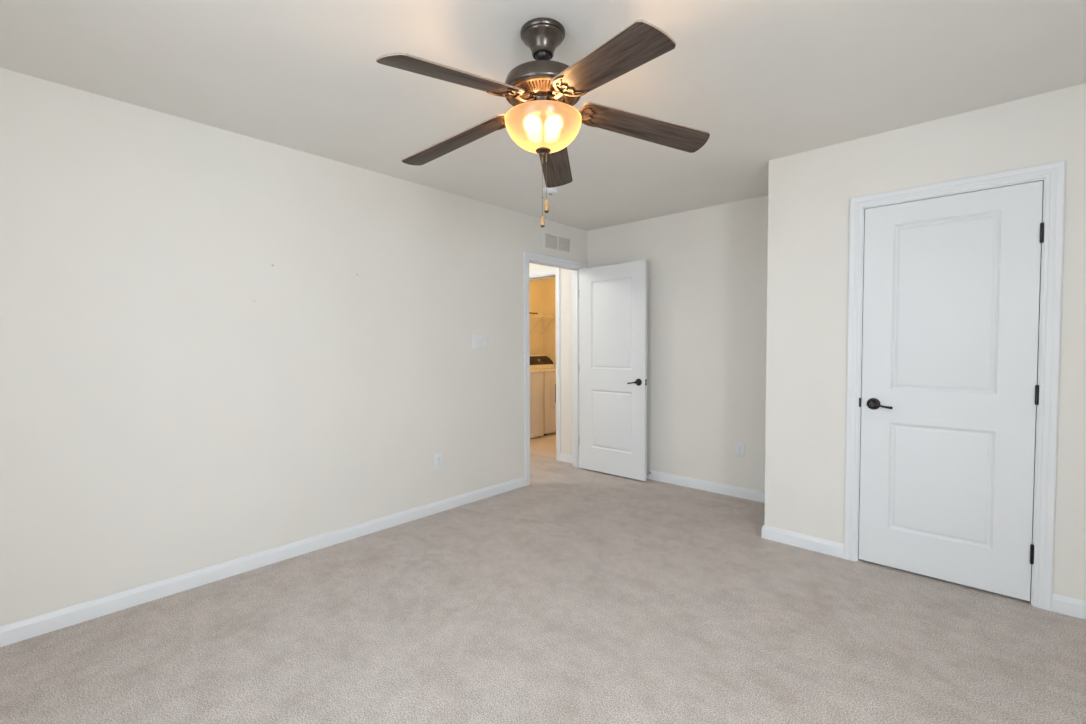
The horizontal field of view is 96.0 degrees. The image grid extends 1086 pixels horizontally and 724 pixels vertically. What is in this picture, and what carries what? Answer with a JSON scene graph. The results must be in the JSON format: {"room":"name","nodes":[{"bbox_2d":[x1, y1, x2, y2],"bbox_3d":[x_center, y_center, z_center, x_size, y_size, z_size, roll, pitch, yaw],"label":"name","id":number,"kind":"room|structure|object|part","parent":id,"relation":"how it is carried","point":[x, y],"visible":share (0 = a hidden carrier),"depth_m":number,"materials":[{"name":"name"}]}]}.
{"room":"empty bedroom","nodes":[
{"label":"empty bedroom","id":0,"kind":"room"},
{"bbox_2d":[0,67,587,625],"bbox_3d":[-1.150,-0.064,3.395,0.115,2.440,4.664,2,3,42],"label":"wall","id":1,"kind":"structure","parent":0,"point":[217,345],"depth_m":2.63,"materials":[{"name":"paint"}]},
{"bbox_2d":[0,476,525,646],"bbox_3d":[-1.415,1.128,3.046,0.014,0.084,3.723,2,3,42],"label":"baseboard","id":2,"kind":"structure","parent":1,"relation":"attached to","point":[38,625],"depth_m":2.65,"materials":[{"name":"white paint"}]},
{"bbox_2d":[434,452,442,468],"bbox_3d":[-0.793,0.752,3.719,0.009,0.120,0.074,2,3,42],"label":"wall outlet","id":3,"kind":"object","parent":1,"relation":"attached to","point":[438,457],"visible":1,"depth_m":3.71,"materials":[{"name":"white plastic"}]},
{"bbox_2d":[472,334,487,348],"bbox_3d":[-0.508,-0.167,3.997,0.019,0.115,0.165,2,3,42],"label":"light switch","id":4,"kind":"object","parent":1,"relation":"attached to","point":[478,341],"visible":1,"depth_m":3.99,"materials":[{"name":"white plastic"}]},
{"bbox_2d":[524,251,585,485],"bbox_3d":[0.092,0.051,4.760,0.151,2.107,0.900,2,3,42],"label":"door frame","id":5,"kind":"structure","parent":1,"relation":"attached to","point":[529,257],"depth_m":4.77,"materials":[{"name":"white paint"}]},
{"bbox_2d":[543,230,570,254],"bbox_3d":[0.142,-1.142,4.687,0.008,0.172,0.404,2,3,42],"label":"air vent","id":6,"kind":"object","parent":1,"relation":"in","point":[552,241],"visible":1,"depth_m":4.67,"materials":[{"name":"white metal"}]},
{"bbox_2d":[579,260,646,480],"bbox_3d":[0.652,0.078,4.733,0.803,2.017,0.147,2,3,42],"label":"door","id":7,"kind":"structure","parent":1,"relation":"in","point":[612,298],"depth_m":4.69,"materials":[{"name":"white paint"}]},
{"bbox_3d":[0.870,0.186,4.491,0.066,0.066,0.036,2,3,42],"label":"handle","id":8,"kind":"part","parent":7,"relation":"part of","materials":[{"name":"brown metal"}]},
{"bbox_2d":[529,279,542,354],"bbox_3d":[-0.578,-0.200,7.271,0.100,2.440,1.604,2,3,42],"label":"wall","id":9,"kind":"structure","parent":0,"point":[535,286],"depth_m":7.70,"materials":[{"name":"paint"}]},
{"bbox_2d":[529,314,555,334],"bbox_3d":[-0.431,-0.556,7.122,0.304,0.299,1.599,2,3,42],"label":"wire shelf","id":10,"kind":"object","parent":9,"relation":"attached to","point":[535,315],"visible":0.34,"depth_m":7.51,"materials":[{"name":"white metal"}]},
{"bbox_2d":[0,432,1085,723],"bbox_3d":[0.327,1.206,3.249,6.915,0.100,6.598,2,3,42],"label":"floor","id":11,"kind":"structure","parent":0,"point":[571,595],"depth_m":2.13,"materials":[{"name":"beige carpet"}]},
{"bbox_2d":[530,369,543,437],"bbox_3d":[-0.463,0.479,6.733,0.666,1.120,0.706,2,3,42],"label":"washing machine","id":12,"kind":"object","parent":11,"relation":"on","point":[536,375],"visible":0.16,"depth_m":6.67,"materials":[{"name":"white metal"}]},
{"bbox_3d":[-0.219,0.994,6.530,0.006,0.069,0.678,2,3,42],"label":"kick plate","id":13,"kind":"part","parent":12,"relation":"part of","materials":[{"name":"white metal"}]},
{"bbox_2d":[530,355,555,435],"bbox_3d":[0.026,0.458,7.263,0.673,1.120,0.708,2,3,42],"label":"dryer","id":14,"kind":"object","parent":11,"relation":"on","point":[541,362],"visible":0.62,"depth_m":6.89,"materials":[{"name":"white metal"}]},
{"bbox_3d":[-0.072,-0.024,7.334,0.046,0.129,0.655,2,3,42],"label":"control panel","id":15,"kind":"part","parent":14,"relation":"part of","materials":[{"name":"plastic"}]},
{"bbox_3d":[0.267,0.432,7.041,0.012,0.415,0.474,2,3,42],"label":"dryer door","id":16,"kind":"part","parent":14,"relation":"part of","materials":[{"name":"white metal"}]},
{"bbox_3d":[0.302,0.821,7.096,0.005,0.344,0.579,2,3,42],"label":"panel","id":17,"kind":"part","parent":14,"relation":"part of","materials":[{"name":"white metal"}]},
{"bbox_2d":[0,0,1085,230],"bbox_3d":[0.317,-1.322,3.162,6.915,0.080,6.598,2,3,42],"label":"ceiling","id":18,"kind":"structure","parent":0,"point":[767,80],"depth_m":2.09,"materials":[{"name":"paint"}]},
{"bbox_2d":[376,17,709,227],"bbox_3d":[-0.035,-0.871,1.810,1.266,0.726,1.222,2,3,42],"label":"ceiling fan","id":19,"kind":"object","parent":18,"relation":"hanging from","point":[543,120],"visible":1,"depth_m":1.75,"materials":[{"name":"brown wood"}]},
{"bbox_3d":[-0.269,-0.898,1.541,0.136,0.008,0.517,17,23,38],"label":"blade","id":20,"kind":"part","parent":19,"relation":"part of","materials":[{"name":"brown wood"}]},
{"bbox_3d":[-0.359,-0.909,2.019,0.517,0.008,0.136,-11,8,26],"label":"blade","id":21,"kind":"part","parent":19,"relation":"part of","materials":[{"name":"brown wood"}]},
{"bbox_3d":[-0.002,-0.671,1.847,0.007,0.237,0.007,0,2,-3],"label":"pull chain","id":22,"kind":"part","parent":19,"relation":"part of","materials":[{"name":"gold metal"}]},
{"bbox_3d":[0.001,-0.857,1.841,0.289,0.115,0.289,2,3,42],"label":"lamp shade","id":23,"kind":"part","parent":19,"relation":"part of","materials":[{"name":"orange glass"}]},
{"bbox_3d":[0.013,-0.704,1.846,0.007,0.182,0.007,0,2,-3],"label":"pull chain","id":24,"kind":"part","parent":19,"relation":"part of","materials":[{"name":"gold metal"}]},
{"bbox_3d":[0.052,-0.930,2.239,0.136,0.008,0.517,-12,-8,6],"label":"blade","id":25,"kind":"part","parent":19,"relation":"part of","materials":[{"name":"brown wood"}]},
{"bbox_3d":[0.188,-0.901,1.482,0.136,0.008,0.517,12,5,-29],"label":"blade","id":26,"kind":"part","parent":19,"relation":"part of","materials":[{"name":"brown wood"}]},
{"bbox_3d":[0.397,-0.914,1.913,0.517,0.008,0.136,9,-10,-11],"label":"blade","id":27,"kind":"part","parent":19,"relation":"part of","materials":[{"name":"brown wood"}]},
{"bbox_2d":[543,187,558,195],"bbox_3d":[0.057,-1.280,3.679,0.126,0.039,0.126,2,3,42],"label":"smoke detector","id":28,"kind":"object","parent":18,"relation":"attached to","point":[554,190],"visible":0.88,"depth_m":3.64,"materials":[{"name":"white plastic"}]},
{"bbox_2d":[543,278,555,367],"bbox_3d":[0.845,-0.201,7.124,2.400,2.440,0.100,2,3,42],"label":"wall","id":29,"kind":"structure","parent":0,"point":[549,301],"depth_m":7.71,"materials":[{"name":"paint"}]},
{"bbox_2d":[529,195,767,491],"bbox_3d":[0.441,-0.132,5.177,4.430,2.440,0.115,2,3,42],"label":"wall","id":30,"kind":"structure","parent":0,"point":[707,267],"depth_m":4.25,"materials":[{"name":"paint"}]},
{"bbox_2d":[529,268,560,460],"bbox_3d":[-0.084,0.020,5.662,0.850,2.107,0.151,2,3,42],"label":"door frame","id":31,"kind":"structure","parent":30,"relation":"attached to","point":[554,272],"depth_m":5.35,"materials":[{"name":"white paint"}]},
{"bbox_2d":[560,453,571,462],"bbox_3d":[0.277,1.044,5.267,0.256,0.084,0.041,2,3,42],"label":"baseboard","id":32,"kind":"structure","parent":30,"relation":"attached to","point":[563,457],"depth_m":5.30,"materials":[{"name":"white paint"}]},
{"bbox_2d":[735,443,743,457],"bbox_3d":[1.627,0.732,4.043,0.074,0.120,0.009,2,3,42],"label":"wall outlet","id":33,"kind":"object","parent":30,"relation":"attached to","point":[739,448],"visible":1,"depth_m":4.04,"materials":[{"name":"white plastic"}]},
{"bbox_2d":[764,83,1085,599],"bbox_3d":[2.403,-0.043,2.370,2.485,2.440,0.115,2,3,42],"label":"wall","id":34,"kind":"structure","parent":0,"point":[810,192],"depth_m":2.87,"materials":[{"name":"paint"}]},
{"bbox_2d":[859,181,1043,600],"bbox_3d":[2.096,0.147,2.571,0.718,2.021,0.091,2,3,42],"label":"door","id":35,"kind":"structure","parent":34,"relation":"in","point":[950,389],"depth_m":2.55,"materials":[{"name":"white paint"}]},
{"bbox_3d":[1.870,0.239,2.771,0.066,0.066,0.036,2,3,42],"label":"handle","id":36,"kind":"part","parent":35,"relation":"part of","materials":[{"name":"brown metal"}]},
{"bbox_3d":[1.883,0.243,2.725,0.108,0.033,0.024,2,3,42],"label":"lever","id":37,"kind":"part","parent":35,"relation":"part of","materials":[{"name":"brown metal"}]},
{"bbox_2d":[844,160,1065,610],"bbox_3d":[2.137,0.116,2.620,0.854,2.107,0.151,2,3,42],"label":"door frame","id":38,"kind":"structure","parent":34,"relation":"attached to","point":[1053,175],"depth_m":2.34,"materials":[{"name":"white paint"}]},
{"bbox_3d":[1.781,-0.078,3.446,0.115,2.440,0.636,2,3,42],"label":"wall","id":39,"kind":"structure","parent":0,"visible":0},
{"bbox_2d":[647,470,1085,619],"bbox_3d":[0.559,1.160,1.881,4.500,0.084,4.664,2,3,42],"label":"baseboard","id":40,"kind":"structure","parent":39,"relation":"attached to","point":[828,547],"depth_m":3.11,"materials":[{"name":"white paint"}]}
]}

